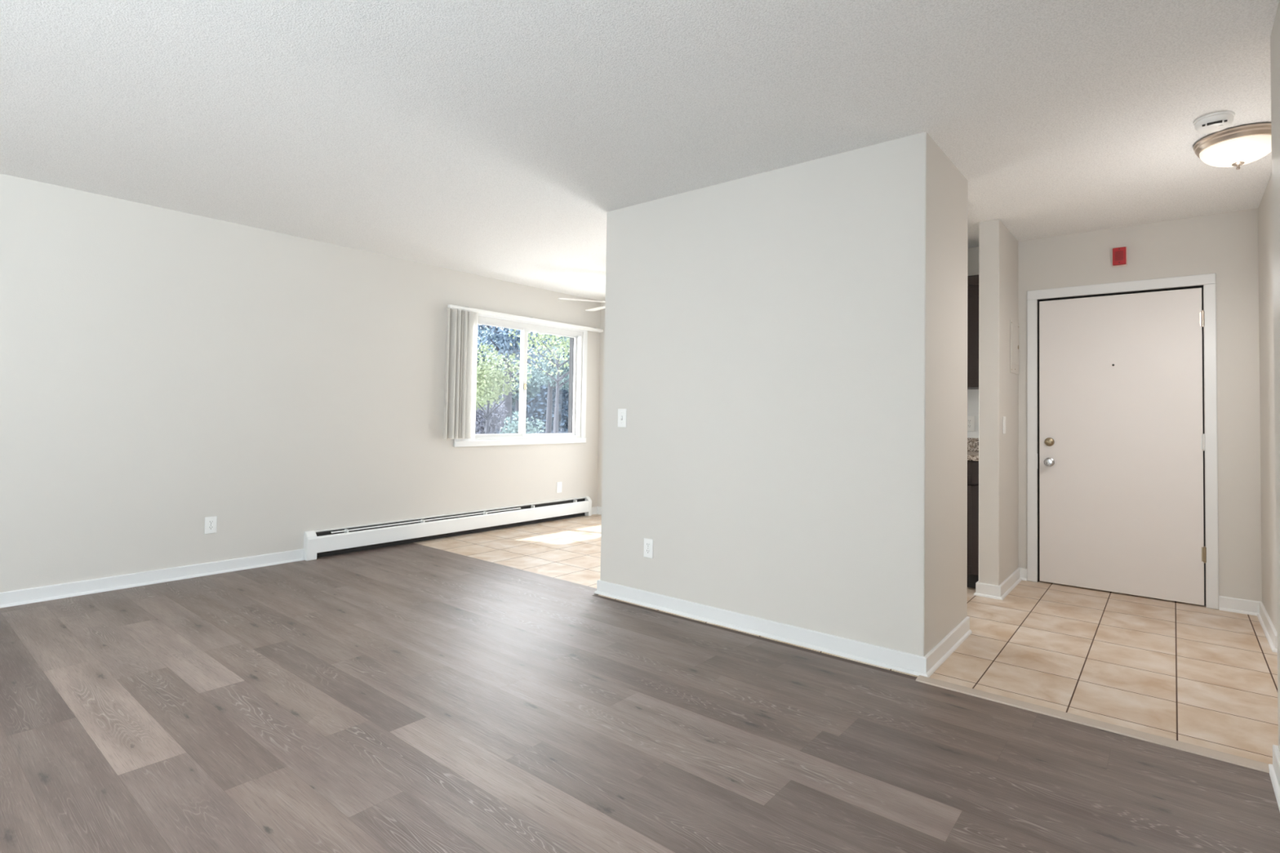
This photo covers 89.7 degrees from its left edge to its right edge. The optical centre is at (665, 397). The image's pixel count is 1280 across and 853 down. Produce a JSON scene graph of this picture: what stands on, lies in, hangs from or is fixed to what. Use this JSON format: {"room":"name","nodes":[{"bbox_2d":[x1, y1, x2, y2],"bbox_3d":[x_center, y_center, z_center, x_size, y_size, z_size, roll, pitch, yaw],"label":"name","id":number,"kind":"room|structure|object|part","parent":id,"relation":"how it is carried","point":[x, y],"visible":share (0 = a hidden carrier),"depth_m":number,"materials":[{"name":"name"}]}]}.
{"room":"empty living room","nodes":[
{"label":"empty living room","id":0,"kind":"room"},
{"bbox_2d":[0,173,600,592],"bbox_3d":[-3.518,0.037,4.183,0.174,2.600,8.813,0,-2,38],"label":"wall","id":1,"kind":"structure","parent":0,"point":[163,371],"depth_m":4.50,"materials":[{"name":"paint"}]},
{"bbox_2d":[0,548,304,608],"bbox_3d":[-3.763,1.159,3.702,0.025,0.084,3.161,0,-2,38],"label":"baseboard","id":2,"kind":"structure","parent":1,"relation":"attached to","point":[32,595],"depth_m":4.16,"materials":[{"name":"white paint"}]},
{"bbox_2d":[204,515,217,533],"bbox_3d":[-3.167,0.889,4.475,0.007,0.116,0.072,0,-2,38],"label":"wall outlet","id":3,"kind":"object","parent":1,"relation":"attached to","point":[211,522],"visible":1,"depth_m":4.47,"materials":[{"name":"white plastic"}]},
{"bbox_2d":[208,525,213,530],"bbox_3d":[-3.165,0.909,4.473,0.001,0.033,0.033,0,-2,38],"label":"receptacle","id":4,"kind":"object","parent":3,"relation":"attached to","point":[210,527],"depth_m":4.47,"materials":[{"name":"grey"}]},
{"bbox_2d":[208,520,213,524],"bbox_3d":[-3.164,0.870,4.474,0.001,0.033,0.033,0,-2,38],"label":"receptacle","id":5,"kind":"object","parent":3,"relation":"attached to","point":[210,522],"depth_m":4.47,"materials":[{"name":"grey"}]},
{"bbox_2d":[303,496,591,560],"bbox_3d":[-1.817,1.192,6.132,0.072,0.214,3.060,0,-2,38],"label":"baseboard heater","id":6,"kind":"object","parent":1,"relation":"attached to","point":[322,543],"visible":1,"depth_m":5.77,"materials":[{"name":"white enamel"},{"name":"dark metal"}]},
{"bbox_3d":[-1.827,1.179,6.154,0.030,0.180,2.947,0,-2,38],"label":"panel","id":7,"kind":"part","parent":6,"relation":"part of","materials":[{"name":"white metal"}]},
{"bbox_2d":[453,313,587,447],"bbox_3d":[-1.500,-0.165,6.720,0.202,1.314,1.705,0,-2,38],"label":"window","id":8,"kind":"structure","parent":1,"relation":"in","point":[578,340],"depth_m":6.89,"materials":[{"name":"white paint"}]},
{"bbox_3d":[-1.698,-0.170,6.403,0.026,1.142,0.774,0,-2,38],"label":"sash","id":9,"kind":"part","parent":8,"relation":"part of","materials":[{"name":"white plastic"}]},
{"bbox_2d":[443,304,603,439],"bbox_3d":[-1.384,-0.205,6.681,0.089,1.241,2.039,0,-2,38],"label":"vertical blind","id":10,"kind":"object","parent":8,"relation":"attached to","point":[461,332],"visible":1,"depth_m":6.00,"materials":[{"name":"white plastic"}]},
{"bbox_3d":[-1.278,-0.147,7.016,0.026,1.142,0.786,0,-2,38],"label":"sash","id":11,"kind":"part","parent":8,"relation":"part of","materials":[{"name":"white plastic"}]},
{"bbox_2d":[556,481,561,493],"bbox_3d":[-1.163,0.984,7.014,0.008,0.116,0.072,0,-2,38],"label":"wall plate","id":12,"kind":"object","parent":1,"relation":"attached to","point":[558,484],"visible":1,"depth_m":7.01,"materials":[{"name":"white plastic"}]},
{"bbox_2d":[596,300,605,506],"bbox_3d":[0.191,0.159,6.836,2.366,2.580,0.150,0,-2,38],"label":"wall","id":13,"kind":"structure","parent":0,"point":[602,311],"depth_m":7.49,"materials":[{"name":"paint"}]},
{"bbox_2d":[591,506,601,515],"bbox_3d":[-0.707,1.307,7.303,0.364,0.084,0.156,0,-2,38],"label":"baseboard","id":14,"kind":"structure","parent":13,"relation":"attached to","point":[595,510],"depth_m":7.43,"materials":[{"name":"white paint"}]},
{"bbox_2d":[0,0,1279,301],"bbox_3d":[-0.743,-1.341,2.050,7.190,0.120,8.913,0,-2,38],"label":"ceiling","id":15,"kind":"structure","parent":0,"point":[493,139],"depth_m":2.75,"materials":[{"name":"white paint"}]},
{"bbox_2d":[558,297,605,311],"bbox_3d":[-0.415,-1.001,6.283,1.189,0.310,1.161,0,-2,38],"label":"ceiling fan","id":16,"kind":"object","parent":15,"relation":"hanging from","point":[602,307],"visible":0.05,"depth_m":6.17,"materials":[{"name":"white"}]},
{"bbox_3d":[-0.794,-0.922,6.115,0.470,0.006,0.124,1,-2,-20],"label":"blade","id":17,"kind":"part","parent":16,"relation":"part of","materials":[{"name":"white"}]},
{"bbox_3d":[-0.667,-0.908,6.549,0.124,0.006,0.470,2,-2,-38],"label":"blade","id":18,"kind":"part","parent":16,"relation":"part of","materials":[{"name":"white"}]},
{"bbox_2d":[1193,111,1235,133],"bbox_3d":[2.381,-1.187,2.795,0.138,0.049,0.138,0,-2,38],"label":"smoke detector","id":19,"kind":"object","parent":15,"relation":"attached to","point":[1215,122],"visible":1,"depth_m":2.76,"materials":[{"name":"white plastic"}]},
{"bbox_2d":[1193,123,1271,169],"bbox_3d":[2.648,-1.128,2.978,0.320,0.150,0.320,0,-2,38],"label":"ceiling light","id":20,"kind":"object","parent":15,"relation":"attached to","point":[1237,146],"visible":0.94,"depth_m":2.91,"materials":[{"name":"white glass"}]},
{"bbox_3d":[2.648,-1.120,2.977,0.276,0.078,0.276,0,-2,38],"label":"lamp shade","id":21,"kind":"part","parent":20,"relation":"part of","materials":[{"name":"white glass"}]},
{"bbox_2d":[0,542,1279,852],"bbox_3d":[-2.003,1.164,1.469,5.554,0.001,6.300,0,-2,38],"label":"floor","id":22,"kind":"structure","parent":0,"point":[86,807],"depth_m":2.27,"materials":[{"name":"grey laminate"}]},
{"bbox_2d":[915,675,1269,773],"bbox_3d":[1.571,1.244,2.498,1.158,0.009,0.056,0,-2,38],"label":"trim","id":23,"kind":"structure","parent":22,"relation":"on","point":[1249,763],"depth_m":2.42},
{"bbox_2d":[600,131,968,656],"bbox_3d":[0.625,0.032,3.861,2.024,2.480,0.771,0,-2,38],"label":"wall partition","id":24,"kind":"structure","parent":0,"point":[785,349],"depth_m":3.36,"materials":[{"name":"paint"}]},
{"bbox_2d":[617,408,626,426],"bbox_3d":[-0.282,0.132,4.068,0.072,0.116,0.018,0,-2,38],"label":"light switch","id":25,"kind":"object","parent":24,"relation":"attached to","point":[622,413],"visible":1,"depth_m":4.07,"materials":[{"name":"white plastic"}]},
{"bbox_2d":[643,537,653,558],"bbox_3d":[-0.108,0.917,3.906,0.072,0.116,0.007,0,-2,38],"label":"wall outlet","id":26,"kind":"object","parent":24,"relation":"attached to","point":[648,543],"visible":1,"depth_m":3.90,"materials":[{"name":"white plastic"}]},
{"bbox_2d":[594,579,972,677],"bbox_3d":[0.598,1.228,3.817,2.075,0.084,0.796,0,-2,38],"label":"baseboard","id":27,"kind":"structure","parent":24,"relation":"attached to","point":[904,662],"depth_m":3.29,"materials":[{"name":"white paint"}]},
{"bbox_2d":[413,514,1278,764],"bbox_3d":[1.165,1.325,4.386,6.916,0.060,2.415,0,-2,38],"label":"floor tile","id":28,"kind":"structure","parent":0,"point":[1198,675],"depth_m":3.23,"materials":[{"name":"beige tile"}]},
{"bbox_2d":[967,460,978,588],"bbox_3d":[2.104,0.878,4.677,0.458,0.878,0.609,0,-2,38],"label":"base cabinet","id":29,"kind":"object","parent":28,"relation":"on","point":[972,466],"visible":0.16,"depth_m":4.35,"materials":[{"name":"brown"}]},
{"bbox_3d":[1.945,0.515,4.479,0.452,0.148,0.022,0,-2,38],"label":"drawer","id":30,"kind":"part","parent":29,"relation":"part of","materials":[{"name":"brown wood"}]},
{"bbox_3d":[1.741,0.881,4.963,0.458,0.878,0.609,0,-2,38],"label":"base cabinet","id":31,"kind":"object","parent":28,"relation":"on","visible":0},
{"bbox_2d":[967,437,978,461],"bbox_3d":[1.928,0.372,4.839,0.930,0.138,0.606,0,-2,38],"label":"countertop","id":32,"kind":"structure","parent":31,"relation":"on","point":[972,443],"depth_m":4.87,"materials":[{"name":"stone"}]},
{"bbox_2d":[978,218,1017,585],"bbox_3d":[2.331,0.075,4.496,0.122,2.480,0.667,0,-2,38],"label":"wall","id":33,"kind":"structure","parent":0,"point":[997,247],"depth_m":4.26,"materials":[{"name":"paint"}]},
{"bbox_2d":[973,567,1026,599],"bbox_3d":[2.317,1.272,4.443,0.176,0.084,0.701,-1,-2,41],"label":"baseboard","id":34,"kind":"structure","parent":33,"relation":"attached to","point":[1000,592],"depth_m":4.23,"materials":[{"name":"white paint"}]},
{"bbox_2d":[1003,416,1005,434],"bbox_3d":[2.267,0.187,4.308,0.008,0.116,0.072,0,-2,38],"label":"light switch","id":35,"kind":"object","parent":33,"relation":"attached to","point":[1004,417],"visible":1,"depth_m":4.29,"materials":[{"name":"white plastic"}]},
{"bbox_2d":[1010,320,1018,374],"bbox_3d":[2.497,-0.354,4.601,0.012,0.370,0.290,0,-2,38],"label":"electrical panel","id":36,"kind":"object","parent":33,"relation":"attached to","point":[1014,326],"visible":1,"depth_m":4.58,"materials":[{"name":"paint"}]},
{"bbox_3d":[2.498,-0.369,4.600,0.004,0.270,0.236,0,-2,38],"label":"panel door","id":37,"kind":"part","parent":36,"relation":"part of","materials":[{"name":"paint"}]},
{"bbox_2d":[967,208,1262,601],"bbox_3d":[2.881,0.086,4.582,4.650,2.480,0.150,0,-2,38],"label":"wall","id":38,"kind":"structure","parent":0,"point":[1225,244],"depth_m":4.03,"materials":[{"name":"paint"}]},
{"bbox_2d":[967,416,974,431],"bbox_3d":[2.319,0.202,4.914,0.072,0.116,0.007,0,-2,38],"label":"wall outlet","id":39,"kind":"object","parent":38,"relation":"attached to","point":[971,420],"visible":0.84,"depth_m":4.91,"materials":[{"name":"white plastic"}]},
{"bbox_2d":[967,274,978,389],"bbox_3d":[2.203,-0.467,4.815,0.458,0.802,0.356,0,-2,38],"label":"upper cabinet","id":40,"kind":"object","parent":38,"relation":"attached to","point":[972,280],"visible":0.02,"depth_m":4.63,"materials":[{"name":"brown wood"}]},
{"bbox_3d":[2.114,-0.842,4.706,0.458,0.060,0.050,0,-2,38],"label":"crown","id":41,"kind":"part","parent":40,"relation":"part of","materials":[{"name":"brown wood"}]},
{"bbox_2d":[967,389,978,438],"bbox_3d":[2.119,0.127,5.083,0.930,0.370,0.004,0,-2,38],"label":"wall","id":42,"kind":"structure","parent":38,"relation":"attached to","point":[972,394],"depth_m":4.90,"materials":[{"name":"white paint"}]},
{"bbox_2d":[967,437,978,451],"bbox_3d":[2.110,0.362,5.069,0.930,0.100,0.021,0,-2,38],"label":"backsplash","id":43,"kind":"structure","parent":38,"relation":"attached to","point":[972,443],"depth_m":4.88,"materials":[{"name":"stone"}]},
{"bbox_2d":[1111,246,1127,266],"bbox_3d":[3.068,-0.953,4.352,0.084,0.128,0.044,0,-2,38],"label":"fire alarm","id":44,"kind":"object","parent":38,"relation":"attached to","point":[1119,255],"visible":1,"depth_m":4.34,"materials":[{"name":"red plastic"}]},
{"bbox_2d":[1115,250,1123,260],"bbox_3d":[3.055,-0.954,4.336,0.046,0.060,0.002,0,-2,38],"label":"grille","id":45,"kind":"object","parent":44,"relation":"attached to","point":[1118,254],"depth_m":4.34,"materials":[{"name":"red plastic"}]},
{"bbox_2d":[1026,272,1218,609],"bbox_3d":[3.055,0.272,4.372,1.050,2.102,0.192,0,-2,38],"label":"door","id":46,"kind":"structure","parent":38,"relation":"in","point":[1122,466],"depth_m":4.32,"materials":[{"name":"white paint"}]},
{"bbox_3d":[2.667,0.459,4.625,0.009,0.110,0.012,0,-2,38],"label":"strike plate","id":47,"kind":"part","parent":46,"relation":"part of","materials":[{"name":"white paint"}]},
{"bbox_3d":[2.711,0.460,4.556,0.064,0.064,0.066,0,-2,38],"label":"knob","id":48,"kind":"part","parent":46,"relation":"part of","materials":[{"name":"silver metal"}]},
{"bbox_2d":[1257,173,1276,631],"bbox_3d":[3.856,0.063,3.224,1.236,2.480,0.777,0,-2,38],"label":"wall","id":49,"kind":"structure","parent":0,"point":[1265,282],"depth_m":3.60,"materials":[{"name":"paint"}]},
{"bbox_2d":[1218,595,1277,653],"bbox_3d":[3.748,1.260,3.244,1.424,0.084,0.802,0,-2,38],"label":"baseboard","id":50,"kind":"structure","parent":49,"relation":"attached to","point":[1256,608],"depth_m":3.89,"materials":[{"name":"white paint"}]},
{"bbox_2d":[1270,0,1279,751],"bbox_3d":[0.636,-0.048,-0.742,1.382,2.580,6.320,0,-2,38],"label":"wall","id":51,"kind":"structure","parent":0,"point":[1275,33],"depth_m":2.11,"materials":[{"name":"paint"}]},
{"bbox_2d":[1268,744,1279,811],"bbox_3d":[0.668,1.103,-0.683,1.397,0.084,6.165,0,-2,38],"label":"baseboard","id":52,"kind":"structure","parent":51,"relation":"attached to","point":[1274,768],"depth_m":2.07,"materials":[{"name":"white paint"}]},
{"label":"outside","id":53,"kind":"structure","parent":0,"visible":0},
{"bbox_3d":[-17.693,2.934,42.505,69.550,0.200,105.000,0,-2,38],"label":"ground","id":54,"kind":"structure","parent":53,"visible":0},
{"bbox_2d":[476,324,500,403],"bbox_3d":[-10.412,-0.821,36.431,3.077,7.191,3.459,0,-2,38],"label":"tree","id":55,"kind":"object","parent":54,"relation":"on","point":[480,326],"visible":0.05,"depth_m":36.23,"materials":[{"name":"green plant"}]},
{"bbox_2d":[476,324,551,433],"bbox_3d":[-4.022,-0.264,16.297,2.273,5.139,2.528,0,-2,38],"label":"tree","id":56,"kind":"object","parent":54,"relation":"on","point":[501,335],"visible":0.29,"depth_m":16.14,"materials":[{"name":"green plant"}]},
{"bbox_2d":[484,333,546,424],"bbox_3d":[-7.367,-0.662,32.067,3.084,6.720,3.691,1,-2,4],"label":"tree","id":57,"kind":"object","parent":54,"relation":"on","point":[515,397],"visible":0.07,"depth_m":31.02,"materials":[{"name":"green plant"}]},
{"bbox_2d":[477,326,569,433],"bbox_3d":[-3.612,-0.192,19.460,3.874,5.182,4.072,0,-2,38],"label":"leafy tree","id":58,"kind":"object","parent":54,"relation":"on","point":[551,384],"visible":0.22,"depth_m":19.46,"materials":[{"name":"green plant"}]},
{"bbox_2d":[484,375,568,431],"bbox_3d":[-9.442,0.071,46.479,21.602,6.397,2.063,2,-2,-22],"label":"hedge","id":59,"kind":"object","parent":54,"relation":"on","point":[537,408],"visible":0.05,"depth_m":46.08,"materials":[{"name":"green plant"}]},
{"bbox_2d":[491,428,568,434],"bbox_3d":[-5.127,1.818,23.652,7.075,1.350,0.121,1,-2,-20],"label":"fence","id":60,"kind":"object","parent":54,"relation":"on","point":[562,431],"visible":0.05,"depth_m":23.93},
{"bbox_3d":[-5.079,1.333,23.627,7.025,0.180,0.019,1,-2,-20],"label":"rail","id":61,"kind":"part","parent":60,"relation":"part of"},
{"bbox_2d":[545,337,568,431],"bbox_3d":[-6.427,-0.864,37.388,2.938,7.453,3.946,1,-2,5],"label":"tree","id":62,"kind":"object","parent":54,"relation":"on","point":[563,393],"visible":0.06,"depth_m":37.30,"materials":[{"name":"green plant"}]},
{"bbox_3d":[-5.614,2.034,8.168,8.048,0.030,22.000,0,-2,38],"label":"terrace","id":63,"kind":"object","parent":54,"relation":"on","visible":0},
{"bbox_2d":[475,396,507,434],"bbox_3d":[-4.461,0.941,15.224,1.406,2.652,1.660,0,-2,38],"label":"shrub","id":64,"kind":"object","parent":63,"relation":"on","point":[480,422],"visible":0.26,"depth_m":15.04,"materials":[{"name":"green plant"}]},
{"bbox_2d":[475,342,532,434],"bbox_3d":[-3.518,0.592,12.613,1.488,3.230,1.618,0,-2,38],"label":"young tree","id":65,"kind":"object","parent":63,"relation":"on","point":[486,388],"visible":0.56,"depth_m":12.31,"materials":[{"name":"green plant"}]},
{"bbox_2d":[499,410,546,433],"bbox_3d":[-3.233,1.274,14.070,1.020,1.961,1.036,0,-2,38],"label":"shrub","id":66,"kind":"object","parent":63,"relation":"on","point":[511,428],"visible":0.27,"depth_m":13.97,"materials":[{"name":"green plant"}]},
{"bbox_2d":[508,328,569,433],"bbox_3d":[-1.884,0.227,10.765,1.264,3.906,1.862,0,-2,17],"label":"tree","id":67,"kind":"object","parent":63,"relation":"on","point":[540,336],"visible":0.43,"depth_m":10.76,"materials":[{"name":"green plant"}]}
]}

